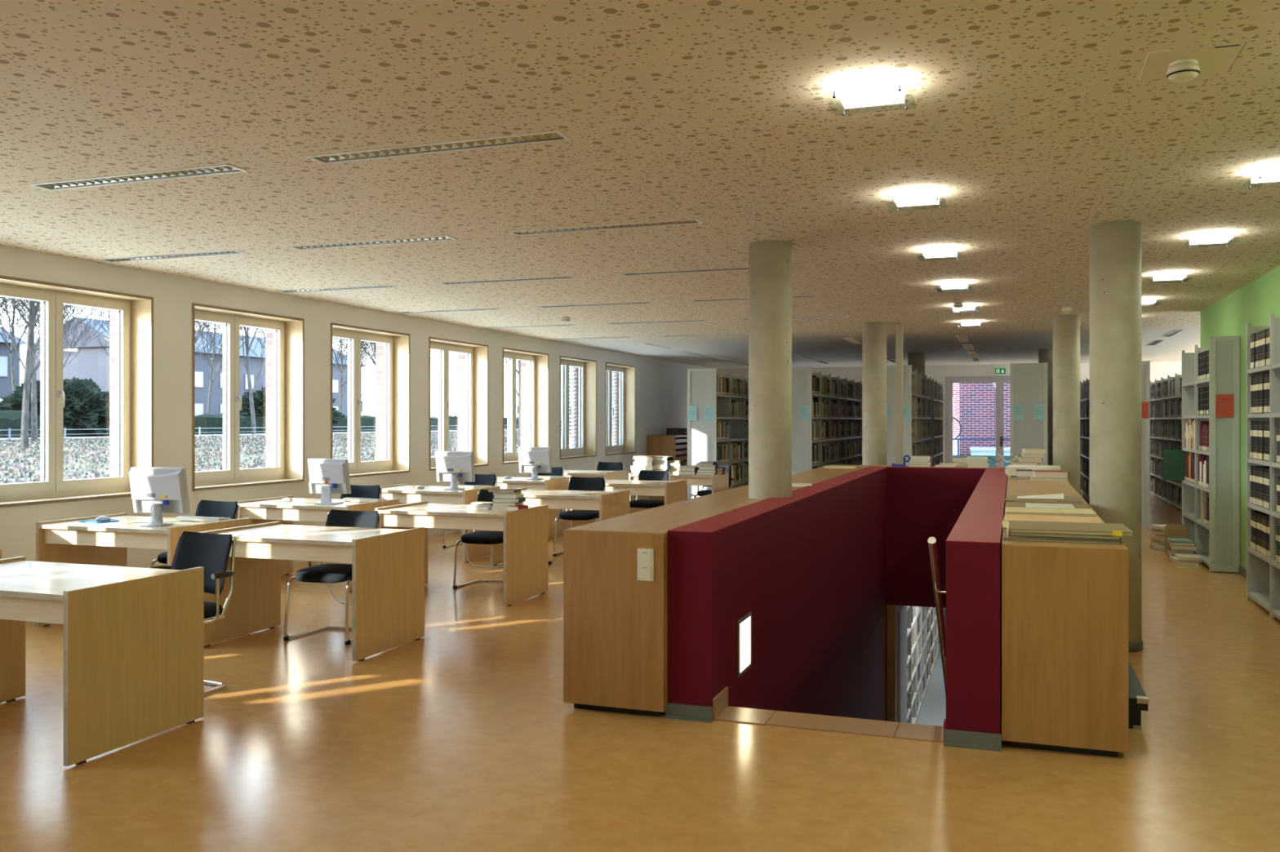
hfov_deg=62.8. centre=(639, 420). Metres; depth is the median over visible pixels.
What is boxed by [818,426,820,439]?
book
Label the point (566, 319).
smoke detector
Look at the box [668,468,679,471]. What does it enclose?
book
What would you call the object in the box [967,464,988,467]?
book
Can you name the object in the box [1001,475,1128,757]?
cabinet
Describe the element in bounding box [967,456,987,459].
book
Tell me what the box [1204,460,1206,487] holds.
book
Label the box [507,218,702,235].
recessed light
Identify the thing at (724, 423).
book
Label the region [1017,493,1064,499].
paper sheet
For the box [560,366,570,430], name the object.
bare tree
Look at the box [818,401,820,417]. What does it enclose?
book
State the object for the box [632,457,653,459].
book
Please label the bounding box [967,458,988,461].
book
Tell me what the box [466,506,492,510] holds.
book
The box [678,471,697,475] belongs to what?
book
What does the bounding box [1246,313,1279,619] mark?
bookcase
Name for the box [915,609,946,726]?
floor
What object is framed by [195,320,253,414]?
bare tree
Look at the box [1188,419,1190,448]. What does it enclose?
book
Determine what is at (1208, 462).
book
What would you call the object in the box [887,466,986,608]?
wall
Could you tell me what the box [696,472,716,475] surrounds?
book
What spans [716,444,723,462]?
book
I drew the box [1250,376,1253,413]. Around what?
volume
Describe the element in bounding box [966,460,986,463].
book
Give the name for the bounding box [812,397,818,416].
book
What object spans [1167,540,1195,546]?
book
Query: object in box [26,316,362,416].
house
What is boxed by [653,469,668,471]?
book
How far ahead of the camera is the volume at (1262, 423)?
8.57 m
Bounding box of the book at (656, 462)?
[653,460,670,464]
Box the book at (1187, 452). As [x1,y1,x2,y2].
[1186,452,1188,481]
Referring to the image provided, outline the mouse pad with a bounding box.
[79,519,119,523]
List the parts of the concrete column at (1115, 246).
skirting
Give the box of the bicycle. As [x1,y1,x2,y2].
[952,417,961,440]
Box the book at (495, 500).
[492,497,525,502]
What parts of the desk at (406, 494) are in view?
panel, panel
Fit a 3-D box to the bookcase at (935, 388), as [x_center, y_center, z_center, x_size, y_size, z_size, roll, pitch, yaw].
[6.136,0.355,22.415,0.490,2.390,2.874,0,0,20]
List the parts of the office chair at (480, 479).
frame, backrest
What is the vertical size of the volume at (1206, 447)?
0.260 m
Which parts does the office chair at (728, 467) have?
seat, backrest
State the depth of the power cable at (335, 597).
8.91 m
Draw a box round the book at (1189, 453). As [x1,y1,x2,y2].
[1188,452,1192,482]
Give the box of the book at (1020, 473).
[1015,469,1032,477]
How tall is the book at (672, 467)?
0.030 m
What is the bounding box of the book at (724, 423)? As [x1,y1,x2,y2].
[722,422,725,439]
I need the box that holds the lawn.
[0,430,561,484]
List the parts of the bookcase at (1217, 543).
shelf, shelf, shelf, shelf, shelf, shelf, shelf, shelf, shelf, shelf, shelf, panel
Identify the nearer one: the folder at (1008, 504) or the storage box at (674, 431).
the folder at (1008, 504)
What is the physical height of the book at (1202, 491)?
0.340 m
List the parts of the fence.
post, post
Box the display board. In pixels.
[1163,449,1188,479]
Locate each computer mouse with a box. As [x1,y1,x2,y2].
[95,515,124,522]
[280,497,302,502]
[415,485,439,488]
[504,475,525,479]
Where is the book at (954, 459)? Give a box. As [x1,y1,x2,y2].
[952,457,967,462]
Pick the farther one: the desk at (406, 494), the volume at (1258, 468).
the desk at (406, 494)
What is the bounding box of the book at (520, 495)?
[493,493,524,498]
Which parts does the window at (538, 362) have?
sash, frame, sash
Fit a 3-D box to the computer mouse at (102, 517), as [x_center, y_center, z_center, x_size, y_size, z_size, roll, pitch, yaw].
[-4.040,0.753,8.042,0.288,0.035,0.112,0,0,24]
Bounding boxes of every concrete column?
[748,240,791,499]
[862,321,886,465]
[907,352,924,376]
[1038,349,1053,465]
[1053,315,1079,494]
[1089,220,1142,652]
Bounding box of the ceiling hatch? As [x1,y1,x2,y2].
[1137,42,1246,81]
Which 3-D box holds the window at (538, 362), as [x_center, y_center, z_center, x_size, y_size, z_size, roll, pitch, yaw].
[-2.058,-0.212,16.776,0.552,1.795,1.650,0,0,20]
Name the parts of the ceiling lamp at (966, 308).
glass plate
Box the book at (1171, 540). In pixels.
[1166,537,1194,542]
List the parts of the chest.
drawer, drawer, drawer, drawer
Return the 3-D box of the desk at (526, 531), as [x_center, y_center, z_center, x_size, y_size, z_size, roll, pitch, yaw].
[-1.567,1.155,9.288,1.270,0.790,0.830,0,0,20]
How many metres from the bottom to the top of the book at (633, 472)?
0.060 m
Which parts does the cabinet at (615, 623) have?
panel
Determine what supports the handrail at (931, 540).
attached to the wall at (974, 544)
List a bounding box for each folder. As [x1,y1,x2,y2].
[1002,520,1008,530]
[1003,514,1102,523]
[1003,529,1122,544]
[1004,495,1083,503]
[1004,506,1097,516]
[1004,513,1091,516]
[1005,502,1093,510]
[1006,527,1119,541]
[1008,520,1133,536]
[1008,525,1121,540]
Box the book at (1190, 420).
[1190,419,1191,448]
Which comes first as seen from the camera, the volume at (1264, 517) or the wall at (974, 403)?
the volume at (1264, 517)
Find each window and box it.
[0,275,153,507]
[191,302,304,491]
[330,323,409,477]
[428,337,488,471]
[502,347,548,464]
[560,355,596,459]
[605,362,635,455]
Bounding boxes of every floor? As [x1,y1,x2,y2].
[0,488,1279,851]
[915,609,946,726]
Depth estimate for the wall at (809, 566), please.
7.32 m
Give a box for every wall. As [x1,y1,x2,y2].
[0,245,711,568]
[667,466,888,720]
[716,361,1182,462]
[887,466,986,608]
[946,467,1008,733]
[952,382,1010,455]
[1200,265,1279,569]
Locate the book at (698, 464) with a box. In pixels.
[696,462,716,465]
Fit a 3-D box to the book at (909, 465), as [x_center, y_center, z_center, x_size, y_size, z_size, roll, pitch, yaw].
[3.559,0.570,13.316,0.276,0.030,0.220,0,0,21]
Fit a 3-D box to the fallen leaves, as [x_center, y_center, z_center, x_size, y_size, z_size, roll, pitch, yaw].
[-9.897,1.047,56.448,19.575,0.654,89.646,0,0,20]
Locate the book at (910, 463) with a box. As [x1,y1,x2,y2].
[909,462,933,464]
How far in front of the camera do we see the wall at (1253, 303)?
10.50 m
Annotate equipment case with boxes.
[1128,661,1148,729]
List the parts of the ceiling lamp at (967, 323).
glass plate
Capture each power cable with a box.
[323,563,351,604]
[461,528,503,568]
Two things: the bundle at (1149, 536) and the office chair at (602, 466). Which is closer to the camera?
the bundle at (1149, 536)
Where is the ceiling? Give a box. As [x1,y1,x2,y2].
[0,0,1279,369]
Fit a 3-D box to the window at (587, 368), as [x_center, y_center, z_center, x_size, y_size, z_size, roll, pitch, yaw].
[-1.344,-0.212,18.783,0.552,1.795,1.650,0,0,20]
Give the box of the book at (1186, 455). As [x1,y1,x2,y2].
[1185,455,1186,479]
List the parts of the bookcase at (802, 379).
panel, shelf, shelf, shelf, shelf, shelf, shelf, shelf, shelf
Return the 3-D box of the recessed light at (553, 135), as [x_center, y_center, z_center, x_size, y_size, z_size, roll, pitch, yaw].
[-1.013,-1.387,5.147,1.396,0.106,0.156,0,0,20]
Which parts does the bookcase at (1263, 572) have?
shelf, shelf, shelf, shelf, shelf, shelf, shelf, shelf, shelf, shelf, shelf, shelf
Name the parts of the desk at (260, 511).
panel, panel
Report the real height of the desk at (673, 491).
0.790 m
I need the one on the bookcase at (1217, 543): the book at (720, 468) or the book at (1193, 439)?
the book at (1193, 439)
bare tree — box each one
[0,297,13,306]
[0,297,80,449]
[0,297,84,393]
[0,297,93,441]
[9,299,109,367]
[83,306,109,355]
[195,320,207,342]
[195,320,220,353]
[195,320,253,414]
[240,326,266,434]
[248,327,266,349]
[332,337,373,412]
[333,337,375,399]
[345,338,375,390]
[360,341,375,431]
[503,358,520,446]
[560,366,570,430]
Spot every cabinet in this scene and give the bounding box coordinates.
[563,466,866,716]
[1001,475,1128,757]
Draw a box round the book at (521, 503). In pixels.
[492,502,522,506]
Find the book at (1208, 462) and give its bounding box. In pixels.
[1207,462,1208,488]
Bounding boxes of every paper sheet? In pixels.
[129,521,150,523]
[560,493,591,495]
[584,493,617,495]
[791,483,811,486]
[822,465,856,468]
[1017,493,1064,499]
[1025,502,1073,506]
[1025,505,1075,508]
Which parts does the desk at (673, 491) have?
panel, panel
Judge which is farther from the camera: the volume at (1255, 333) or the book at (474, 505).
the book at (474, 505)
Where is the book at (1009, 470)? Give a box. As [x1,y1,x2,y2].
[1004,466,1026,475]
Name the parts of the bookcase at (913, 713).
shelf, shelf, shelf, shelf, shelf, shelf, shelf, shelf, shelf, shelf, shelf, shelf, shelf, shelf, shelf, shelf, shelf, shelf, shelf, shelf, shelf, shelf, shelf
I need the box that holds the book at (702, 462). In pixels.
[699,461,716,463]
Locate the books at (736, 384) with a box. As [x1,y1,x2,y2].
[731,374,1182,723]
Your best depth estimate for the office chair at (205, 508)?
8.72 m
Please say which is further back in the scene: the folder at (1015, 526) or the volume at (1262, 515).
the volume at (1262, 515)
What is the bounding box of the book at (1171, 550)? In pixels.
[1170,548,1193,552]
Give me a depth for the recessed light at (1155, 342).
18.02 m
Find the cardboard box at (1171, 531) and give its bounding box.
[1164,524,1187,555]
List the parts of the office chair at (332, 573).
frame, seat, backrest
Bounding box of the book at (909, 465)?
[908,464,932,466]
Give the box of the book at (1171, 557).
[1168,555,1202,563]
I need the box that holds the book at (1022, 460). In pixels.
[1018,457,1042,462]
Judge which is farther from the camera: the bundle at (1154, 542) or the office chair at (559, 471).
the office chair at (559, 471)
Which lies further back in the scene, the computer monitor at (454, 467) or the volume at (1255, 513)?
the computer monitor at (454, 467)
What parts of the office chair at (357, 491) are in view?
backrest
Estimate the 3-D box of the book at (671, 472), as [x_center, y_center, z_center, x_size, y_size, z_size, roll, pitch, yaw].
[0.531,0.753,15.252,0.246,0.048,0.200,0,0,22]
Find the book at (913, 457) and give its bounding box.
[911,455,933,460]
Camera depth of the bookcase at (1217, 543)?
10.71 m
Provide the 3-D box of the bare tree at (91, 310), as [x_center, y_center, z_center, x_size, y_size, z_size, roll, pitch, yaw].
[-37.023,-5.832,67.098,7.437,13.382,8.172,0,0,3]
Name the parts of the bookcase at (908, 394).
panel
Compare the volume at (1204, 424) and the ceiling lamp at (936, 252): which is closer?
the ceiling lamp at (936, 252)
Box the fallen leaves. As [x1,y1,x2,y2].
[0,429,571,484]
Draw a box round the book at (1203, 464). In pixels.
[1202,464,1204,486]
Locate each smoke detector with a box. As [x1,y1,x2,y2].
[561,316,569,322]
[952,302,963,308]
[1062,306,1071,313]
[1165,59,1199,82]
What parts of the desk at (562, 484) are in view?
panel, panel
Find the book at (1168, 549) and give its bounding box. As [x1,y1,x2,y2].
[1167,548,1196,554]
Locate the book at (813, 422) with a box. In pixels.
[812,421,814,440]
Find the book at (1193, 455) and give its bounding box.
[1191,454,1194,483]
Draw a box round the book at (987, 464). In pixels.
[968,462,989,465]
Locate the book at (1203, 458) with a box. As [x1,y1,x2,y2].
[1200,456,1207,486]
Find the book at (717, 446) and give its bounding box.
[716,446,719,462]
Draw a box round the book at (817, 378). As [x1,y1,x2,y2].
[817,377,819,394]
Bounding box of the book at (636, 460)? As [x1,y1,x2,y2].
[634,459,653,462]
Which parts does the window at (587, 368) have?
sash, frame, sash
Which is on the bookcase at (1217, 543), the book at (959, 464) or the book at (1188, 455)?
the book at (1188, 455)
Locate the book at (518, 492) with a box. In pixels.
[493,491,521,494]
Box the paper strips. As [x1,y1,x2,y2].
[986,453,1022,462]
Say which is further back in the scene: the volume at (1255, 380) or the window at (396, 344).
the window at (396, 344)
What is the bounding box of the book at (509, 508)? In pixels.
[506,505,528,511]
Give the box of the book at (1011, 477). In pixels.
[1010,475,1031,479]
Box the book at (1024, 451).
[1022,448,1046,453]
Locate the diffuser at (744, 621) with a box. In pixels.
[740,616,750,671]
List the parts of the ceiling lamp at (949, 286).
glass plate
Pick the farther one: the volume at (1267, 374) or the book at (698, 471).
the book at (698, 471)
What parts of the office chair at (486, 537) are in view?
frame, seat, backrest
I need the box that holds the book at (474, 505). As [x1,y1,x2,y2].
[469,503,493,506]
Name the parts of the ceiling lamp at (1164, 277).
glass plate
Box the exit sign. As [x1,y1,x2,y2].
[995,368,1005,373]
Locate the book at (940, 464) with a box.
[939,462,957,466]
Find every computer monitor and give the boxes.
[128,466,190,526]
[307,458,351,504]
[435,451,475,490]
[518,447,551,479]
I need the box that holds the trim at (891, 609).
[887,604,897,722]
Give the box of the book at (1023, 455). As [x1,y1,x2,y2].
[1021,453,1044,457]
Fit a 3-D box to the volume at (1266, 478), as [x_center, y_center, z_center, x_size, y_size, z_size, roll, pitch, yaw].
[5.154,0.550,8.418,0.218,0.320,0.078,0,0,20]
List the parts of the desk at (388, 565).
panel, panel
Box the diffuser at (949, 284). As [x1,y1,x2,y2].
[940,281,968,288]
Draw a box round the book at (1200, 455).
[1198,453,1207,485]
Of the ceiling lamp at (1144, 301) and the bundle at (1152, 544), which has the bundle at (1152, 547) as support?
the bundle at (1152, 544)
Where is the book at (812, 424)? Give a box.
[812,423,813,440]
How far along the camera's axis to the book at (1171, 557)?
11.03 m
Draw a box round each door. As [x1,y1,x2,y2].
[897,605,911,724]
[945,375,1010,466]
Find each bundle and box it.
[1148,532,1164,537]
[1148,535,1164,540]
[1149,529,1164,534]
[1150,524,1166,529]
[1150,545,1164,551]
[1151,528,1164,532]
[1151,538,1164,542]
[1151,539,1164,545]
[1151,542,1164,548]
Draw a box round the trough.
[969,447,1010,456]
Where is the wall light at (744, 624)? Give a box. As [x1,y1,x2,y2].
[737,612,751,677]
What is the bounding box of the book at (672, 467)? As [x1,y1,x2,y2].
[670,466,679,468]
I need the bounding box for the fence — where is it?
[0,425,504,439]
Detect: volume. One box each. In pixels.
[1197,353,1199,380]
[1197,387,1199,415]
[1199,352,1200,380]
[1199,421,1208,450]
[1200,352,1202,379]
[1200,387,1201,415]
[1201,386,1204,415]
[1201,426,1203,450]
[1202,351,1204,379]
[1203,424,1208,451]
[1204,351,1206,378]
[1204,386,1206,414]
[1204,425,1208,451]
[1205,426,1208,451]
[1206,350,1208,378]
[1206,386,1208,414]
[1207,350,1208,377]
[1207,386,1208,414]
[1208,425,1208,452]
[1249,421,1253,458]
[1249,466,1269,503]
[1250,333,1252,368]
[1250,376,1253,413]
[1250,511,1259,548]
[1251,333,1255,368]
[1252,375,1255,413]
[1252,466,1263,504]
[1252,511,1262,550]
[1253,421,1255,458]
[1253,466,1257,505]
[1253,512,1264,551]
[1254,333,1257,368]
[1254,375,1257,413]
[1254,421,1256,459]
[1255,421,1258,459]
[1256,331,1259,367]
[1256,374,1260,413]
[1256,466,1269,506]
[1256,513,1266,552]
[1257,421,1260,460]
[1258,331,1261,367]
[1258,374,1261,413]
[1258,467,1261,506]
[1258,514,1268,553]
[1259,421,1264,460]
[1260,330,1263,366]
[1260,373,1264,413]
[1260,467,1269,507]
[1261,515,1269,553]
[1262,328,1266,366]
[1262,515,1269,555]
[1263,373,1266,413]
[1263,421,1266,460]
[1263,468,1266,508]
[1264,516,1269,556]
[1265,373,1268,413]
[1265,421,1267,461]
[1265,468,1269,508]
[1266,328,1268,365]
[1266,421,1269,461]
[1266,469,1269,509]
[1266,517,1269,557]
[1267,328,1269,364]
[1267,373,1269,413]
[1275,525,1279,563]
[1276,426,1279,462]
[1276,475,1279,512]
[1278,426,1279,462]
[1278,526,1279,563]
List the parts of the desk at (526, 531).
panel, panel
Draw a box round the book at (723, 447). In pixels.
[723,447,724,462]
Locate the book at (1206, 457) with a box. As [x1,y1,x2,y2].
[1205,457,1207,488]
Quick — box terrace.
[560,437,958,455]
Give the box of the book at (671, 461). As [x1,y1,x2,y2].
[669,460,684,462]
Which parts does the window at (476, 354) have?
sash, handle, frame, sash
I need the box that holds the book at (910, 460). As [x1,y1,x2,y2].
[910,459,932,462]
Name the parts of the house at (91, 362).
pane, pane, pane, pane, pane, pane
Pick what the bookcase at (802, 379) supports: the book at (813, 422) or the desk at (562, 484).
the book at (813, 422)
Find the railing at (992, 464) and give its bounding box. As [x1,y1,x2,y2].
[952,438,1010,466]
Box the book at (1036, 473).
[1031,470,1068,479]
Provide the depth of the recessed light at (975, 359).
23.03 m
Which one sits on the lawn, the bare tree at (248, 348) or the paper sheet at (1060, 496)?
the bare tree at (248, 348)
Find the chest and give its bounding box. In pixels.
[648,435,687,488]
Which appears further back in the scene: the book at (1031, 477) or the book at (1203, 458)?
the book at (1203, 458)
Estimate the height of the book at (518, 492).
0.024 m
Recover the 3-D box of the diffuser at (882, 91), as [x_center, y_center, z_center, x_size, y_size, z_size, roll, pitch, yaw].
[0.921,-1.309,4.183,0.240,0.038,0.240,0,0,20]
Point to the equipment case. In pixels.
(1138, 700)
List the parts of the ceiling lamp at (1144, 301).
glass plate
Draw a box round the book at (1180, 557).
[1174,553,1201,560]
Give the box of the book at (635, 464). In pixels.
[632,462,654,466]
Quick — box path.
[0,428,571,440]
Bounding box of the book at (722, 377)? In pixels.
[722,377,724,395]
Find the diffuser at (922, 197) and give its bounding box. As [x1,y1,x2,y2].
[893,189,938,207]
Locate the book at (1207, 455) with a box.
[1207,455,1208,484]
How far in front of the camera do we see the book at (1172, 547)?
11.36 m
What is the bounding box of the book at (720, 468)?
[716,466,725,471]
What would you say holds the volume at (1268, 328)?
on the bookcase at (1263, 572)
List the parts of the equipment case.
lid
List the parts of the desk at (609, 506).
panel, panel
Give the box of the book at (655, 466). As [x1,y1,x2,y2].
[653,464,671,469]
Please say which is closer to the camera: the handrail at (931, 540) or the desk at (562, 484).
the handrail at (931, 540)
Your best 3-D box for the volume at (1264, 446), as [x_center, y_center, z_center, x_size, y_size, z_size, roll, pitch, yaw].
[5.184,0.165,8.492,0.218,0.320,0.078,0,0,20]
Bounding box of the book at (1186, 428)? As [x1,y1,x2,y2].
[1185,422,1187,448]
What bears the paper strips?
on the book at (1013, 463)
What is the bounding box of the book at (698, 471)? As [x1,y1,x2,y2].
[697,469,717,473]
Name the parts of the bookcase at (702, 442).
panel, shelf, shelf, shelf, shelf, shelf, shelf, shelf, shelf, shelf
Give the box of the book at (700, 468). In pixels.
[698,466,718,470]
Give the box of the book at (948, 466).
[935,464,956,467]
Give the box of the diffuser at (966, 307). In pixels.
[952,304,975,310]
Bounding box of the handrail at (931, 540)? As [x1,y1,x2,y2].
[927,537,946,696]
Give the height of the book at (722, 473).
0.060 m
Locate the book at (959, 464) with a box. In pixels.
[954,462,968,466]
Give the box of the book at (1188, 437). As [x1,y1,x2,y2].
[1186,426,1189,448]
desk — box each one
[0,556,204,766]
[35,513,250,626]
[200,521,424,661]
[235,495,399,592]
[374,501,548,606]
[379,484,500,562]
[458,476,571,541]
[490,487,630,565]
[528,470,626,479]
[569,480,686,528]
[628,471,728,513]
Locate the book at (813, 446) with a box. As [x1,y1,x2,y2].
[812,445,814,464]
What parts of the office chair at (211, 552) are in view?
armrest, backrest, seat, frame, armrest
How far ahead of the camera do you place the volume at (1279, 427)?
8.04 m
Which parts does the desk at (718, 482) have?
panel, panel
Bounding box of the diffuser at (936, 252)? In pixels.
[923,247,956,257]
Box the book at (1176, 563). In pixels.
[1173,560,1199,565]
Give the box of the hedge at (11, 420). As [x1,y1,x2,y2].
[0,410,571,438]
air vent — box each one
[708,356,731,360]
[796,355,815,359]
[815,360,831,364]
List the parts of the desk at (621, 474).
panel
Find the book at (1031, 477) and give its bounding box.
[1030,476,1067,481]
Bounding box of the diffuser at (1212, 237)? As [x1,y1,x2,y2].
[1189,232,1232,244]
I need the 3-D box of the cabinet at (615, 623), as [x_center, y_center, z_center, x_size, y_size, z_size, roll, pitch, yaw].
[1.243,1.067,9.421,0.565,0.965,8.275,0,0,20]
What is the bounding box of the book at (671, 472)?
[668,471,678,474]
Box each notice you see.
[688,406,697,420]
[704,406,713,420]
[800,405,808,420]
[886,404,888,420]
[902,404,908,420]
[1013,404,1023,420]
[1034,404,1044,420]
[1141,401,1148,418]
[1215,394,1234,417]
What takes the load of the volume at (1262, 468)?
on the bookcase at (1263, 572)
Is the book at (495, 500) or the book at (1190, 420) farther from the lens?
the book at (1190, 420)
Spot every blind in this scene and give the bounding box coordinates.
[560,366,576,448]
[612,371,616,445]
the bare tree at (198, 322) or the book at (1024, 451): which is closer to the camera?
the book at (1024, 451)
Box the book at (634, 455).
[633,455,656,457]
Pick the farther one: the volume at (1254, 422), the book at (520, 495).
the book at (520, 495)
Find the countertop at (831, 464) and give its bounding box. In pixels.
[831,464,1004,467]
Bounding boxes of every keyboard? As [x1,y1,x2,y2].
[176,515,233,522]
[342,497,388,502]
[457,484,497,488]
[537,475,567,478]
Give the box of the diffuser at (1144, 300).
[1141,297,1155,303]
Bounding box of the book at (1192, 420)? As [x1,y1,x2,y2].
[1191,419,1194,448]
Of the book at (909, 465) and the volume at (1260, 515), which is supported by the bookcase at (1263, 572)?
the volume at (1260, 515)
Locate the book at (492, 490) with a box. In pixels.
[488,488,520,492]
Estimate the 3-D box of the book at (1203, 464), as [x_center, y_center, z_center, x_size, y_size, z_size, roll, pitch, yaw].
[6.147,0.590,11.248,0.188,0.240,0.084,0,0,20]
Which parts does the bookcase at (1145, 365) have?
panel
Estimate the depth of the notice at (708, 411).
17.32 m
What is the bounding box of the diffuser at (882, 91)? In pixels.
[835,75,904,108]
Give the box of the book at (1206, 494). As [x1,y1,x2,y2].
[1204,491,1208,524]
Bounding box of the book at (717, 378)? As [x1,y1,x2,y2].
[717,377,719,394]
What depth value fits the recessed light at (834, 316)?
13.52 m
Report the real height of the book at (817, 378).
0.280 m
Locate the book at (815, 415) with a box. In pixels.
[813,401,816,417]
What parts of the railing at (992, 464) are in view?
post, rail, panel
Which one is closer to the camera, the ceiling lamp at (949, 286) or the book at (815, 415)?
the ceiling lamp at (949, 286)
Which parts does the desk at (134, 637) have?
panel, panel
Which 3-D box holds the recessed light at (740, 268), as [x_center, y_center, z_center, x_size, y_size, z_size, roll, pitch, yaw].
[0.493,-1.387,9.378,1.396,0.106,0.156,0,0,20]
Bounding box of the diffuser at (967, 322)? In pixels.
[961,320,980,325]
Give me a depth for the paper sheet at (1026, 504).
7.09 m
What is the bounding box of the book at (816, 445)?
[812,444,817,463]
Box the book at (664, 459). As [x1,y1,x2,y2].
[653,457,672,461]
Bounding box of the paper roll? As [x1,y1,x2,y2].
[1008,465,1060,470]
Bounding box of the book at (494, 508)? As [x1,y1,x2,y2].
[491,504,524,510]
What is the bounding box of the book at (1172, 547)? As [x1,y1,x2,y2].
[1168,544,1197,550]
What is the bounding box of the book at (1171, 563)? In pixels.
[1169,561,1201,568]
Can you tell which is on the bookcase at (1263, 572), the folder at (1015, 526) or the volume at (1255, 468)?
the volume at (1255, 468)
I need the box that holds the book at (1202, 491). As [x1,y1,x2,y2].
[1200,490,1204,522]
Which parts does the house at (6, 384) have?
pane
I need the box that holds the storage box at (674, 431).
[666,427,687,435]
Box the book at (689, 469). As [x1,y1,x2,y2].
[679,466,698,471]
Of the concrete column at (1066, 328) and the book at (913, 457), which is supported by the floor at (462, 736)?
the concrete column at (1066, 328)
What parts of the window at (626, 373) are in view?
sash, frame, sash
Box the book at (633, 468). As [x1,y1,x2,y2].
[631,466,653,470]
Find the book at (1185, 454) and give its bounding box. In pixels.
[1184,453,1186,480]
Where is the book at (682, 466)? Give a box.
[680,465,697,467]
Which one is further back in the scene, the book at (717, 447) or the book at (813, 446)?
the book at (717, 447)
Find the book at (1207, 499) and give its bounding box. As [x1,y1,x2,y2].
[1205,497,1208,524]
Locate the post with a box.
[894,324,902,464]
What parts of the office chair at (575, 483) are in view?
frame, seat, backrest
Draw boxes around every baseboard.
[664,702,1001,751]
[1237,565,1246,578]
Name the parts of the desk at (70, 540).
panel, panel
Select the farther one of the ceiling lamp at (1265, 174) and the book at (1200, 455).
the book at (1200, 455)
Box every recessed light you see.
[29,164,247,191]
[97,249,245,262]
[275,284,399,293]
[287,235,457,249]
[306,130,569,164]
[395,307,502,313]
[438,275,576,284]
[483,324,576,328]
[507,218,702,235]
[537,302,653,307]
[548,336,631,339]
[607,320,707,324]
[619,266,748,275]
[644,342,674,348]
[659,333,747,337]
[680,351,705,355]
[690,295,817,302]
[740,315,848,319]
[791,329,862,333]
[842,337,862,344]
[886,359,895,363]
[955,334,969,342]
[961,344,973,350]
[966,351,977,355]
[970,357,980,361]
[1145,339,1165,346]
[1160,328,1185,337]
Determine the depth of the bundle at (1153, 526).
12.57 m
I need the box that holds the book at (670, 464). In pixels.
[668,462,684,466]
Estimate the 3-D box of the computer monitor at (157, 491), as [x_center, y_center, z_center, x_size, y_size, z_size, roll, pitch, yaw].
[-3.588,0.562,7.784,0.435,0.429,0.230,0,0,10]
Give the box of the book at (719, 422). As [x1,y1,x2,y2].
[716,421,720,439]
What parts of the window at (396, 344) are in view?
sash, handle, sash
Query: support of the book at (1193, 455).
on the bookcase at (1217, 543)
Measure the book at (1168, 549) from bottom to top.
0.030 m
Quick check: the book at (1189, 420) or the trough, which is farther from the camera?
the trough
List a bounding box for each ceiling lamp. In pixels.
[832,75,916,115]
[891,189,946,211]
[921,247,963,262]
[935,281,973,292]
[948,304,979,313]
[957,320,984,328]
[1141,297,1160,306]
[1147,271,1192,284]
[1187,232,1235,248]
[1248,164,1279,188]
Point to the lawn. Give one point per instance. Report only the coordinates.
(106, 472)
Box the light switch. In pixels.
[637,548,653,581]
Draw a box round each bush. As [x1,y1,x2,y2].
[0,376,109,436]
[222,386,345,432]
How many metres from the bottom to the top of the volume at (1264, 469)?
0.320 m
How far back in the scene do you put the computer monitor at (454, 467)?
11.79 m
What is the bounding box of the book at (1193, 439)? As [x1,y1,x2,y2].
[1191,426,1194,448]
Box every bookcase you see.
[687,368,748,499]
[791,366,862,474]
[886,364,931,465]
[897,605,944,724]
[931,378,942,466]
[1010,362,1047,465]
[1080,360,1150,528]
[1150,373,1182,509]
[1182,335,1239,573]
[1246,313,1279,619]
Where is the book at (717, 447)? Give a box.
[716,447,718,463]
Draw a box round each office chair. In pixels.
[148,531,235,694]
[150,499,239,567]
[283,509,381,644]
[315,484,382,565]
[442,474,497,547]
[453,489,503,591]
[537,466,564,475]
[552,476,605,555]
[596,462,623,471]
[630,470,670,508]
[693,464,734,497]
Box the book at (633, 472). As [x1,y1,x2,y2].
[631,470,654,474]
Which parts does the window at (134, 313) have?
sash, handle, sash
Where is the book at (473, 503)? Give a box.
[471,502,493,504]
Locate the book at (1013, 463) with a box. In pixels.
[1011,462,1039,465]
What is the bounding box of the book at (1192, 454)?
[1191,453,1194,483]
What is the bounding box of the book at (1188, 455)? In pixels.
[1187,455,1188,481]
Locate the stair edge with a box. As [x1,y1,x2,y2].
[712,686,946,742]
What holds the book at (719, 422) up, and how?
on the bookcase at (702, 442)
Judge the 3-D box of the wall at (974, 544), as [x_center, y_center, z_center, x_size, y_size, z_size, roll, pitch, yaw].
[2.959,2.587,8.853,0.246,4.025,8.215,0,0,20]
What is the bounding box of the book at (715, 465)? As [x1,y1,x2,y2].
[694,464,718,466]
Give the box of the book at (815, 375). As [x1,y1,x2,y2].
[814,375,816,394]
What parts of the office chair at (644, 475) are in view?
seat, backrest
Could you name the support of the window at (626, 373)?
in the wall at (660, 385)
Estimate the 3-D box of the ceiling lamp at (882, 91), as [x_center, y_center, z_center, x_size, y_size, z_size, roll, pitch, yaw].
[0.921,-1.302,4.183,0.330,0.076,0.300,0,0,20]
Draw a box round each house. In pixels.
[0,326,26,401]
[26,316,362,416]
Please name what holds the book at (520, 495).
on the book at (495, 500)
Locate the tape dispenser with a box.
[891,455,910,466]
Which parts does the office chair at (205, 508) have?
frame, seat, backrest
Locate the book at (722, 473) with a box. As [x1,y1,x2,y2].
[716,470,724,475]
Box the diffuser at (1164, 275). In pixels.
[1153,272,1186,279]
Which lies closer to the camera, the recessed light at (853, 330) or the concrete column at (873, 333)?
the concrete column at (873, 333)

